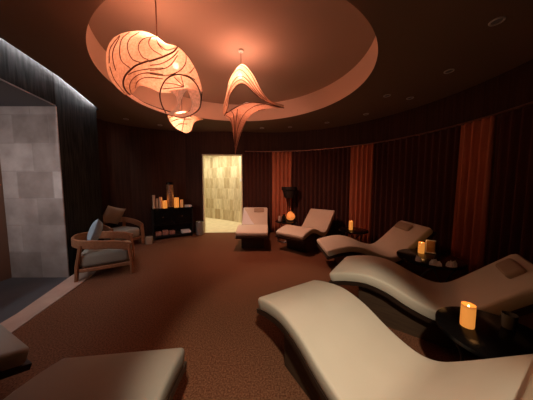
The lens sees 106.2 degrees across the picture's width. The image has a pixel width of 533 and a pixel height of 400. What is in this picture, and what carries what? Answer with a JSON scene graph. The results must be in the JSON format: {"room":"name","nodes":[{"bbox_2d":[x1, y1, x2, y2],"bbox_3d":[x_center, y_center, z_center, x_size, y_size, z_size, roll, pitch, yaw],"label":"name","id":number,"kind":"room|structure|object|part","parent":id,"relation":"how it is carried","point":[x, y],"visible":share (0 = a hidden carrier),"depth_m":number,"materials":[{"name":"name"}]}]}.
{"room":"spa","nodes":[
{"label":"spa","id":0,"kind":"room"},
{"bbox_2d":[0,163,11,281],"bbox_3d":[-3.930,0.009,1.783,0.140,2.514,2.314,0,4,0],"label":"wall","id":1,"kind":"structure","parent":0,"point":[5,267],"depth_m":2.94,"materials":[{"name":"brown wood"}]},
{"bbox_2d":[0,78,55,105],"bbox_3d":[-3.285,-1.255,1.691,1.330,0.019,2.320,0,4,0],"label":"ceiling","id":2,"kind":"structure","parent":0,"point":[10,94],"depth_m":2.56,"materials":[{"name":"grey paint"}]},
{"bbox_2d":[0,277,68,322],"bbox_3d":[-3.215,1.256,1.942,1.370,0.001,2.205,0,4,0],"label":"floor","id":3,"kind":"structure","parent":0,"point":[16,293],"depth_m":2.63,"materials":[{"name":"grey stone"}]},
{"bbox_2d":[0,106,69,276],"bbox_3d":[-3.474,-0.079,2.944,0.952,2.515,0.014,0,4,0],"label":"wall","id":4,"kind":"structure","parent":0,"point":[30,159],"depth_m":2.93,"materials":[{"name":"stone"}]},
{"bbox_2d":[0,38,103,275],"bbox_3d":[-3.069,-0.370,2.517,0.338,3.160,3.396,-1,4,-14],"label":"wall","id":5,"kind":"structure","parent":0,"point":[77,116],"depth_m":3.16,"materials":[{"name":"black wood"}]},
{"bbox_2d":[0,272,95,332],"bbox_3d":[-2.620,1.239,2.111,0.320,0.012,2.348,-1,4,-13],"label":"trim","id":6,"kind":"structure","parent":5,"relation":"attached to","point":[21,318],"depth_m":2.37,"materials":[{"name":"beige stone"}]},
{"bbox_2d":[0,37,99,109],"bbox_3d":[-3.023,-1.827,2.422,0.425,0.240,3.489,-1,4,-14],"label":"trim","id":7,"kind":"structure","parent":5,"relation":"attached to","point":[0,37],"depth_m":2.86,"materials":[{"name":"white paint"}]},
{"bbox_2d":[96,107,241,235],"bbox_3d":[-2.503,-0.591,5.465,3.662,3.160,0.902,-2,5,-26],"label":"wall","id":8,"kind":"structure","parent":0,"point":[137,163],"depth_m":5.49,"materials":[{"name":"brown wood"}]},
{"bbox_2d":[202,154,242,232],"bbox_3d":[-1.278,-0.183,5.898,1.152,2.280,0.120,0,4,-3],"label":"door frame","id":9,"kind":"structure","parent":8,"relation":"in","point":[203,155],"depth_m":5.81,"materials":[{"name":"beige paint"}]},
{"bbox_2d":[204,156,239,221],"bbox_3d":[-2.632,-0.616,8.531,4.032,2.750,0.242,3,5,32],"label":"wall","id":10,"kind":"structure","parent":0,"point":[221,173],"depth_m":7.99,"materials":[{"name":"tile"}]},
{"bbox_2d":[205,217,241,232],"bbox_3d":[-2.300,0.822,7.733,4.200,0.001,3.700,0,4,0],"label":"floor","id":11,"kind":"structure","parent":0,"point":[213,225],"depth_m":6.93,"materials":[{"name":"stone"}]},
{"bbox_2d":[239,156,241,222],"bbox_3d":[-0.545,-0.483,6.763,0.890,2.750,1.360,0,4,0],"label":"wall","id":12,"kind":"structure","parent":0,"point":[239,156],"depth_m":7.35,"materials":[{"name":"beige paint"}]},
{"bbox_2d":[0,0,532,132],"bbox_3d":[-0.315,-1.886,2.139,7.090,0.400,7.348,0,4,0],"label":"ceiling","id":13,"kind":"structure","parent":0,"point":[335,62],"depth_m":2.52,"materials":[{"name":"brown paint"}]},
{"bbox_2d":[106,0,201,117],"bbox_3d":[-1.154,-1.436,2.047,1.126,1.251,0.549,0,4,0],"label":"pendant lamp","id":14,"kind":"object","parent":13,"relation":"hanging from","point":[134,59],"visible":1,"depth_m":1.93,"materials":[{"name":"beige fabric"}]},
{"bbox_3d":[-1.192,-1.427,2.099,1.050,0.707,0.446,0,4,0],"label":"lamp shade","id":15,"kind":"part","parent":14,"relation":"part of","materials":[{"name":"paper"}]},
{"bbox_3d":[-1.139,-1.874,2.065,0.010,0.380,0.012,-1,4,-15],"label":"cord","id":16,"kind":"part","parent":14,"relation":"part of","materials":[{"name":"brown metal"}]},
{"bbox_2d":[168,100,202,132],"bbox_3d":[-1.560,-1.731,3.756,0.650,0.923,0.316,2,5,21],"label":"pendant lamp","id":17,"kind":"object","parent":13,"relation":"hanging from","point":[185,125],"visible":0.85,"depth_m":3.69,"materials":[{"name":"beige fabric"}]},
{"bbox_3d":[-1.540,-1.479,3.800,0.673,0.414,0.320,0,4,0],"label":"lamp shade","id":18,"kind":"part","parent":17,"relation":"part of","materials":[{"name":"paper"}]},
{"bbox_2d":[223,49,283,153],"bbox_3d":[-0.203,-1.397,2.876,0.823,1.469,0.470,2,5,24],"label":"pendant lamp","id":19,"kind":"object","parent":13,"relation":"hanging from","point":[238,116],"visible":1,"depth_m":2.81,"materials":[{"name":"beige fabric"}]},
{"bbox_2d":[223,64,283,114],"bbox_3d":[-0.190,-1.580,2.890,0.888,0.732,0.361,0,4,0],"label":"shade","id":20,"kind":"object","parent":19,"relation":"attached to","point":[241,75],"depth_m":2.78,"materials":[{"name":"paper"}]},
{"bbox_2d":[443,69,454,73],"bbox_3d":[2.441,-1.720,2.675,0.112,0.010,0.112,0,4,0],"label":"recessed light","id":21,"kind":"object","parent":13,"relation":"in","point":[448,70],"visible":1,"depth_m":2.68,"materials":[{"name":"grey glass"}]},
{"bbox_2d":[488,16,505,26],"bbox_3d":[2.143,-1.659,1.860,0.112,0.010,0.112,0,4,0],"label":"recessed light","id":22,"kind":"object","parent":13,"relation":"in","point":[496,21],"visible":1,"depth_m":1.86,"materials":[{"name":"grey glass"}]},
{"bbox_2d":[0,231,532,399],"bbox_3d":[-0.315,1.275,2.376,7.090,0.100,7.348,0,4,0],"label":"floor","id":23,"kind":"structure","parent":0,"point":[199,295],"depth_m":2.10,"materials":[{"name":"carpet"}]},
{"bbox_2d":[0,324,31,379],"bbox_3d":[-2.059,0.967,0.635,0.678,0.777,1.582,2,5,25],"label":"lounger","id":24,"kind":"object","parent":23,"relation":"on","point":[13,352],"visible":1,"depth_m":1.17,"materials":[{"name":"beige leather"}]},
{"bbox_2d":[3,348,186,399],"bbox_3d":[-0.733,0.985,0.400,0.678,0.777,1.582,-1,4,-7],"label":"lounger","id":25,"kind":"object","parent":23,"relation":"on","point":[152,374],"visible":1,"depth_m":0.95,"materials":[{"name":"beige leather"}]},
{"bbox_2d":[71,231,134,281],"bbox_3d":[-2.636,0.844,3.279,0.762,0.630,0.747,-3,5,-32],"label":"armchair","id":26,"kind":"object","parent":23,"relation":"on","point":[96,252],"visible":0.98,"depth_m":3.04,"materials":[{"name":"brown wood"}]},
{"bbox_3d":[-2.709,0.917,2.880,0.117,0.544,0.094,-3,5,-32],"label":"leg","id":27,"kind":"part","parent":26,"relation":"part of","materials":[{"name":"brown wood"}]},
{"bbox_2d":[87,219,102,239],"bbox_3d":[-2.706,0.499,3.162,0.193,0.443,0.473,-3,5,-36],"label":"throw pillow","id":28,"kind":"object","parent":26,"relation":"on","point":[95,230],"visible":0.85,"depth_m":3.04,"materials":[{"name":"blue fabric"}]},
{"bbox_3d":[-2.638,0.657,3.263,0.757,0.255,0.733,-3,5,-32],"label":"arm rail","id":29,"kind":"part","parent":26,"relation":"part of","materials":[{"name":"brown wood"}]},
{"bbox_3d":[-2.635,0.996,3.290,0.691,0.052,0.683,-3,5,-32],"label":"seat frame","id":30,"kind":"part","parent":26,"relation":"part of","materials":[{"name":"brown wood"}]},
{"bbox_2d":[79,240,131,267],"bbox_3d":[-2.611,0.866,3.295,0.625,0.221,0.611,-3,5,-32],"label":"seat cushion","id":31,"kind":"object","parent":26,"relation":"on","point":[89,257],"depth_m":3.04,"materials":[{"name":"beige fabric"}]},
{"bbox_3d":[-2.167,0.928,3.184,0.070,0.473,0.083,-3,5,-32],"label":"leg","id":32,"kind":"part","parent":26,"relation":"part of","materials":[{"name":"brown wood"}]},
{"bbox_3d":[-2.517,0.886,3.748,0.070,0.473,0.083,-3,5,-32],"label":"leg","id":33,"kind":"part","parent":26,"relation":"part of","materials":[{"name":"brown wood"}]},
{"bbox_2d":[103,217,144,243],"bbox_3d":[-3.417,0.745,4.601,0.762,0.630,0.747,2,5,22],"label":"armchair","id":34,"kind":"object","parent":23,"relation":"on","point":[136,231],"visible":0.4,"depth_m":4.72,"materials":[{"name":"brown wood"}]},
{"bbox_2d":[103,205,125,224],"bbox_3d":[-3.524,0.352,4.593,0.211,0.501,0.535,1,4,16],"label":"throw pillow","id":35,"kind":"object","parent":34,"relation":"on","point":[113,215],"visible":0.96,"depth_m":4.52,"materials":[{"name":"beige fabric"}]},
{"bbox_2d":[104,226,139,240],"bbox_3d":[-3.390,0.769,4.593,0.625,0.221,0.611,2,5,22],"label":"seat cushion","id":36,"kind":"object","parent":34,"relation":"on","point":[136,231],"depth_m":4.61,"materials":[{"name":"beige fabric"}]},
{"bbox_3d":[-3.419,0.558,4.588,0.757,0.255,0.733,2,5,22],"label":"arm rail","id":37,"kind":"part","parent":34,"relation":"part of","materials":[{"name":"brown wood"}]},
{"bbox_3d":[-2.973,0.808,4.788,0.070,0.473,0.083,2,5,22],"label":"leg","id":38,"kind":"part","parent":34,"relation":"part of","materials":[{"name":"brown wood"}]},
{"bbox_2d":[145,236,152,244],"bbox_3d":[-2.800,0.960,4.775,0.140,0.170,0.140,-2,5,-23],"label":"box","id":39,"kind":"object","parent":23,"relation":"on","point":[149,239],"visible":1,"depth_m":4.72,"materials":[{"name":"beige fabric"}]},
{"bbox_2d":[151,206,193,240],"bbox_3d":[-2.516,0.597,5.392,1.000,0.800,0.396,-3,5,-33],"label":"console table","id":40,"kind":"object","parent":23,"relation":"on","point":[178,218],"visible":0.94,"depth_m":5.30,"materials":[{"name":"black paint"}]},
{"bbox_2d":[152,195,155,208],"bbox_3d":[-2.881,0.040,5.112,0.068,0.352,0.068,0,4,0],"label":"pillar candle","id":41,"kind":"object","parent":40,"relation":"on","point":[153,196],"visible":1,"depth_m":5.09,"materials":[{"name":"brown wax"}]},
{"bbox_2d":[155,231,161,235],"bbox_3d":[-2.807,0.872,5.198,0.140,0.100,0.180,-3,5,-33],"label":"folded towel","id":42,"kind":"object","parent":40,"relation":"on","point":[157,233],"visible":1,"depth_m":5.13,"materials":[{"name":"red fabric"}]},
{"bbox_2d":[159,197,161,207],"bbox_3d":[-2.738,0.060,5.170,0.072,0.302,0.072,0,4,0],"label":"pillar candle","id":43,"kind":"object","parent":40,"relation":"on","point":[160,198],"visible":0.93,"depth_m":5.14,"materials":[{"name":"brown wax"}]},
{"bbox_3d":[-2.622,0.440,5.124,0.447,0.374,0.022,-3,5,-33],"label":"drawer","id":44,"kind":"part","parent":40,"relation":"part of","materials":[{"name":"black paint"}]},
{"bbox_2d":[162,201,166,207],"bbox_3d":[-2.642,0.114,5.200,0.111,0.191,0.111,0,4,0],"label":"candle light","id":45,"kind":"object","parent":40,"relation":"on","point":[164,203],"visible":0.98,"depth_m":5.16,"materials":[{"name":"orange wax"}]},
{"bbox_2d":[162,229,168,234],"bbox_3d":[-2.672,0.855,5.284,0.140,0.120,0.180,-3,5,-33],"label":"folded towel","id":46,"kind":"object","parent":40,"relation":"on","point":[164,232],"visible":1,"depth_m":5.22,"materials":[{"name":"red fabric"}]},
{"bbox_2d":[166,182,173,207],"bbox_3d":[-2.563,-0.136,5.316,0.176,0.672,0.176,0,4,0],"label":"lantern","id":47,"kind":"object","parent":40,"relation":"on","point":[169,185],"visible":0.99,"depth_m":5.25,"materials":[{"name":"brown metal"}]},
{"bbox_2d":[152,231,193,238],"bbox_3d":[-2.523,0.921,5.426,0.980,0.030,0.348,-3,5,-33],"label":"shelf","id":48,"kind":"object","parent":40,"relation":"attached to","point":[176,232],"depth_m":5.30,"materials":[{"name":"black wood"}]},
{"bbox_2d":[174,197,178,207],"bbox_3d":[-2.419,0.066,5.377,0.121,0.261,0.121,0,4,0],"label":"candle light","id":49,"kind":"object","parent":40,"relation":"on","point":[176,199],"visible":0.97,"depth_m":5.33,"materials":[{"name":"orange wax"}]},
{"bbox_3d":[-2.240,0.421,5.370,0.447,0.374,0.022,-3,5,-33],"label":"drawer","id":50,"kind":"part","parent":40,"relation":"part of","materials":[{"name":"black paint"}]},
{"bbox_2d":[181,229,190,232],"bbox_3d":[-2.239,0.861,5.553,0.236,0.069,0.236,-3,5,-33],"label":"paper stack","id":51,"kind":"object","parent":40,"relation":"on","point":[182,230],"visible":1,"depth_m":5.48,"materials":[{"name":"white paper"}]},
{"bbox_2d":[196,221,203,234],"bbox_3d":[-1.880,0.790,5.635,0.218,0.380,0.218,0,4,0],"label":"waste bin","id":52,"kind":"object","parent":23,"relation":"on","point":[199,224],"visible":1,"depth_m":5.55,"materials":[{"name":"grey metal"}]},
{"bbox_2d":[235,207,267,247],"bbox_3d":[-0.305,0.647,4.893,0.678,0.777,1.582,0,4,0],"label":"lounger","id":53,"kind":"object","parent":23,"relation":"on","point":[251,236],"visible":0.96,"depth_m":4.42,"materials":[{"name":"beige fabric"}]},
{"bbox_2d":[242,208,253,224],"bbox_3d":[-0.475,0.422,5.339,0.315,0.393,0.412,0,4,0],"label":"folded towel","id":54,"kind":"object","parent":53,"relation":"on","point":[246,220],"visible":1,"depth_m":5.25,"materials":[{"name":"white fabric"}]},
{"bbox_2d":[236,207,267,235],"bbox_3d":[-0.305,0.524,4.864,0.670,0.527,1.544,0,4,0],"label":"cushion","id":55,"kind":"object","parent":53,"relation":"on","point":[258,215],"depth_m":4.44,"materials":[{"name":"white fabric"}]},
{"bbox_2d":[254,208,263,211],"bbox_3d":[-0.205,0.277,5.462,0.270,0.107,0.109,0,4,0],"label":"pillow","id":56,"kind":"object","parent":53,"relation":"on","point":[255,209],"depth_m":5.44,"materials":[{"name":"beige fabric"}]},
{"bbox_2d":[275,219,297,242],"bbox_3d":[0.500,0.773,5.052,0.560,0.500,0.560,0,4,0],"label":"side table","id":57,"kind":"object","parent":23,"relation":"on","point":[276,221],"visible":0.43,"depth_m":4.88,"materials":[{"name":"black paint"}]},
{"bbox_2d":[287,211,294,221],"bbox_3d":[0.609,0.406,4.998,0.215,0.239,0.222,0,4,0],"label":"salt lamp","id":58,"kind":"object","parent":57,"relation":"on","point":[290,215],"visible":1,"depth_m":4.92,"materials":[{"name":"orange stone"}]},
{"bbox_2d":[281,187,296,224],"bbox_3d":[0.620,0.314,5.489,0.430,1.350,0.430,0,4,0],"label":"floor lamp","id":59,"kind":"object","parent":23,"relation":"on","point":[288,192],"visible":0.81,"depth_m":5.31,"materials":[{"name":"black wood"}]},
{"bbox_3d":[0.620,-0.199,5.450,0.430,0.320,0.430,0,4,0],"label":"lamp shade","id":60,"kind":"part","parent":59,"relation":"part of","materials":[{"name":"black fabric"}]},
{"bbox_2d":[275,209,335,252],"bbox_3d":[0.959,0.668,4.614,0.678,0.777,1.582,4,6,41],"label":"lounger","id":61,"kind":"object","parent":23,"relation":"on","point":[317,224],"visible":0.99,"depth_m":4.33,"materials":[{"name":"beige fabric"}]},
{"bbox_2d":[276,209,334,239],"bbox_3d":[0.946,0.544,4.590,0.670,0.527,1.544,4,6,41],"label":"cushion","id":62,"kind":"object","parent":61,"relation":"on","point":[317,224],"depth_m":4.55,"materials":[{"name":"white fabric"}]},
{"bbox_2d":[338,227,368,241],"bbox_3d":[1.750,0.848,4.055,0.560,0.500,0.560,-4,6,-40],"label":"side table","id":63,"kind":"object","parent":23,"relation":"on","point":[355,230],"visible":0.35,"depth_m":3.96,"materials":[{"name":"black wood"}]},
{"bbox_2d":[349,221,352,229],"bbox_3d":[1.700,0.510,4.030,0.075,0.176,0.075,0,4,0],"label":"candle light","id":64,"kind":"object","parent":63,"relation":"on","point":[350,222],"visible":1,"depth_m":4.00,"materials":[{"name":"orange wax"}]},
{"bbox_2d":[316,220,436,265],"bbox_3d":[1.690,0.768,3.281,1.582,0.777,0.678,0,4,1],"label":"lounger","id":65,"kind":"object","parent":23,"relation":"on","point":[403,235],"visible":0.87,"depth_m":3.10,"materials":[{"name":"beige leather"}]},
{"bbox_2d":[394,221,412,230],"bbox_3d":[2.288,0.436,3.344,0.109,0.107,0.340,0,4,1],"label":"pillow","id":66,"kind":"object","parent":65,"relation":"on","point":[401,225],"depth_m":3.32,"materials":[{"name":"beige fabric"}]},
{"bbox_2d":[257,280,532,399],"bbox_3d":[0.600,0.897,1.228,0.678,0.827,1.582,-2,5,-30],"label":"lounger","id":67,"kind":"object","parent":23,"relation":"on","point":[336,347],"visible":1,"depth_m":1.18,"materials":[{"name":"beige leather"}]},
{"bbox_2d":[521,373,532,399],"bbox_3d":[0.946,0.580,0.643,0.400,0.107,0.109,-2,5,-30],"label":"pillow","id":68,"kind":"object","parent":67,"relation":"on","point":[528,393],"depth_m":0.62,"materials":[{"name":"beige fabric"}]},
{"bbox_2d":[329,254,532,348],"bbox_3d":[1.525,0.863,2.020,1.582,0.777,0.678,3,5,37],"label":"lounger","id":69,"kind":"object","parent":23,"relation":"on","point":[407,302],"visible":0.92,"depth_m":1.85,"materials":[{"name":"beige leather"}]},
{"bbox_2d":[330,254,532,319],"bbox_3d":[1.510,0.737,2.022,1.544,0.527,0.670,3,5,37],"label":"cushion","id":70,"kind":"object","parent":69,"relation":"on","point":[506,284],"depth_m":1.84,"materials":[{"name":"white fabric"}]},
{"bbox_2d":[495,258,526,278],"bbox_3d":[2.014,0.563,1.655,0.109,0.107,0.280,3,5,37],"label":"pillow","id":71,"kind":"object","parent":69,"relation":"on","point":[509,268],"depth_m":1.61,"materials":[{"name":"beige fabric"}]},
{"bbox_2d":[396,249,466,282],"bbox_3d":[2.030,0.964,2.519,0.680,0.500,0.680,0,4,0],"label":"side table","id":72,"kind":"object","parent":23,"relation":"on","point":[408,255],"visible":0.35,"depth_m":2.43,"materials":[{"name":"black paint"}]},
{"bbox_2d":[415,255,421,261],"bbox_3d":[1.782,0.686,2.346,0.032,0.078,0.065,-3,5,-38],"label":"crumpled cloth","id":73,"kind":"object","parent":72,"relation":"on","point":[418,258],"visible":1,"depth_m":2.33,"materials":[{"name":"white fabric"}]},
{"bbox_2d":[418,242,424,253],"bbox_3d":[2.050,0.631,2.648,0.071,0.143,0.071,0,4,0],"label":"candle light","id":74,"kind":"object","parent":72,"relation":"on","point":[421,245],"visible":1,"depth_m":2.62,"materials":[{"name":"orange wax"}]},
{"bbox_3d":[1.845,0.975,2.434,0.061,0.464,0.356,-2,5,-20],"label":"leg","id":75,"kind":"part","parent":72,"relation":"part of","materials":[{"name":"black wood"}]},
{"bbox_2d":[425,240,435,253],"bbox_3d":[2.180,0.619,2.654,0.110,0.165,0.060,3,5,31],"label":"card holder","id":76,"kind":"object","parent":72,"relation":"on","point":[430,245],"visible":0.97,"depth_m":2.65,"materials":[{"name":"brown wood"}]},
{"bbox_2d":[429,259,441,266],"bbox_3d":[1.881,0.693,2.227,0.114,0.081,0.044,2,5,29],"label":"crumpled cloth","id":77,"kind":"object","parent":72,"relation":"on","point":[434,262],"visible":1,"depth_m":2.22,"materials":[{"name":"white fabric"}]},
{"bbox_3d":[2.116,0.983,2.335,0.355,0.464,0.061,-2,5,-20],"label":"leg","id":78,"kind":"part","parent":72,"relation":"part of","materials":[{"name":"black wood"}]},
{"bbox_2d":[446,261,456,267],"bbox_3d":[2.023,0.696,2.181,0.104,0.083,0.036,0,4,3],"label":"crumpled cloth","id":79,"kind":"object","parent":72,"relation":"on","point":[453,264],"visible":1,"depth_m":2.17,"materials":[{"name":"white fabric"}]},
{"bbox_2d":[435,306,532,360],"bbox_3d":[1.390,1.060,1.233,0.560,0.500,0.560,-1,4,-11],"label":"side table","id":80,"kind":"object","parent":23,"relation":"on","point":[489,339],"visible":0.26,"depth_m":1.21,"materials":[{"name":"black wood"}]},
{"bbox_3d":[1.295,1.056,1.361,0.296,0.464,0.071,-3,5,-32],"label":"leg","id":81,"kind":"part","parent":80,"relation":"part of","materials":[{"name":"black wood"}]},
{"bbox_2d":[460,301,476,329],"bbox_3d":[1.283,0.734,1.274,0.071,0.143,0.071,0,4,0],"label":"candle light","id":82,"kind":"object","parent":80,"relation":"on","point":[468,310],"visible":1,"depth_m":1.25,"materials":[{"name":"orange wax"}]},
{"bbox_2d":[500,310,518,330],"bbox_3d":[1.530,0.762,1.261,0.072,0.090,0.072,0,4,0],"label":"drinking glass","id":83,"kind":"object","parent":80,"relation":"on","point":[509,320],"visible":1,"depth_m":1.24,"materials":[{"name":"grey"}]},
{"bbox_2d":[242,59,532,231],"bbox_3d":[1.870,-0.492,4.137,1.998,3.160,6.034,-3,5,-38],"label":"wall","id":84,"kind":"structure","parent":0,"point":[512,88],"depth_m":3.86,"materials":[{"name":"brown wood"}]},
{"bbox_2d":[245,101,532,151],"bbox_3d":[1.786,-1.261,4.039,1.772,0.022,5.599,-3,5,-38],"label":"track","id":85,"kind":"object","parent":84,"relation":"attached to","point":[529,103],"visible":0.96,"depth_m":3.63,"materials":[{"name":"brown metal"}]},
{"bbox_2d":[244,152,271,231],"bbox_3d":[-0.247,-0.217,5.819,0.799,2.320,0.102,0,4,-4],"label":"curtain","id":86,"kind":"object","parent":85,"relation":"hanging from","point":[257,165],"visible":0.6,"depth_m":5.79,"materials":[{"name":"brown fabric"}]},
{"bbox_2d":[272,152,291,231],"bbox_3d":[0.445,-0.216,5.808,0.575,2.320,0.126,1,4,9],"label":"curtain","id":87,"kind":"object","parent":85,"relation":"hanging from","point":[281,161],"visible":0.79,"depth_m":5.79,"materials":[{"name":"fabric"}]},
{"bbox_2d":[292,147,349,236],"bbox_3d":[1.436,-0.189,5.453,1.526,2.320,0.170,2,5,28],"label":"curtain","id":88,"kind":"object","parent":85,"relation":"hanging from","point":[321,178],"visible":0.75,"depth_m":5.42,"materials":[{"name":"brown fabric"}]},
{"bbox_2d":[348,144,374,243],"bbox_3d":[2.291,-0.145,4.862,0.137,2.320,0.550,-4,6,-40],"label":"curtain","id":89,"kind":"object","parent":85,"relation":"hanging from","point":[362,157],"visible":0.93,"depth_m":4.83,"materials":[{"name":"fabric"}]},
{"bbox_2d":[371,126,459,254],"bbox_3d":[2.826,-0.078,3.975,0.177,2.320,1.519,-2,5,-23],"label":"curtain","id":90,"kind":"object","parent":85,"relation":"hanging from","point":[415,178],"visible":0.73,"depth_m":3.82,"materials":[{"name":"brown fabric"}]},
{"bbox_2d":[451,115,496,273],"bbox_3d":[3.098,-0.007,3.025,0.136,2.320,0.454,0,4,0],"label":"curtain","id":91,"kind":"object","parent":85,"relation":"hanging from","point":[477,138],"visible":0.85,"depth_m":2.98,"materials":[{"name":"fabric"}]},
{"bbox_2d":[486,105,532,265],"bbox_3d":[3.001,0.065,2.064,0.150,2.320,1.480,1,4,14],"label":"curtain","id":92,"kind":"object","parent":85,"relation":"hanging from","point":[510,230],"visible":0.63,"depth_m":2.51,"materials":[{"name":"brown fabric"}]}
]}

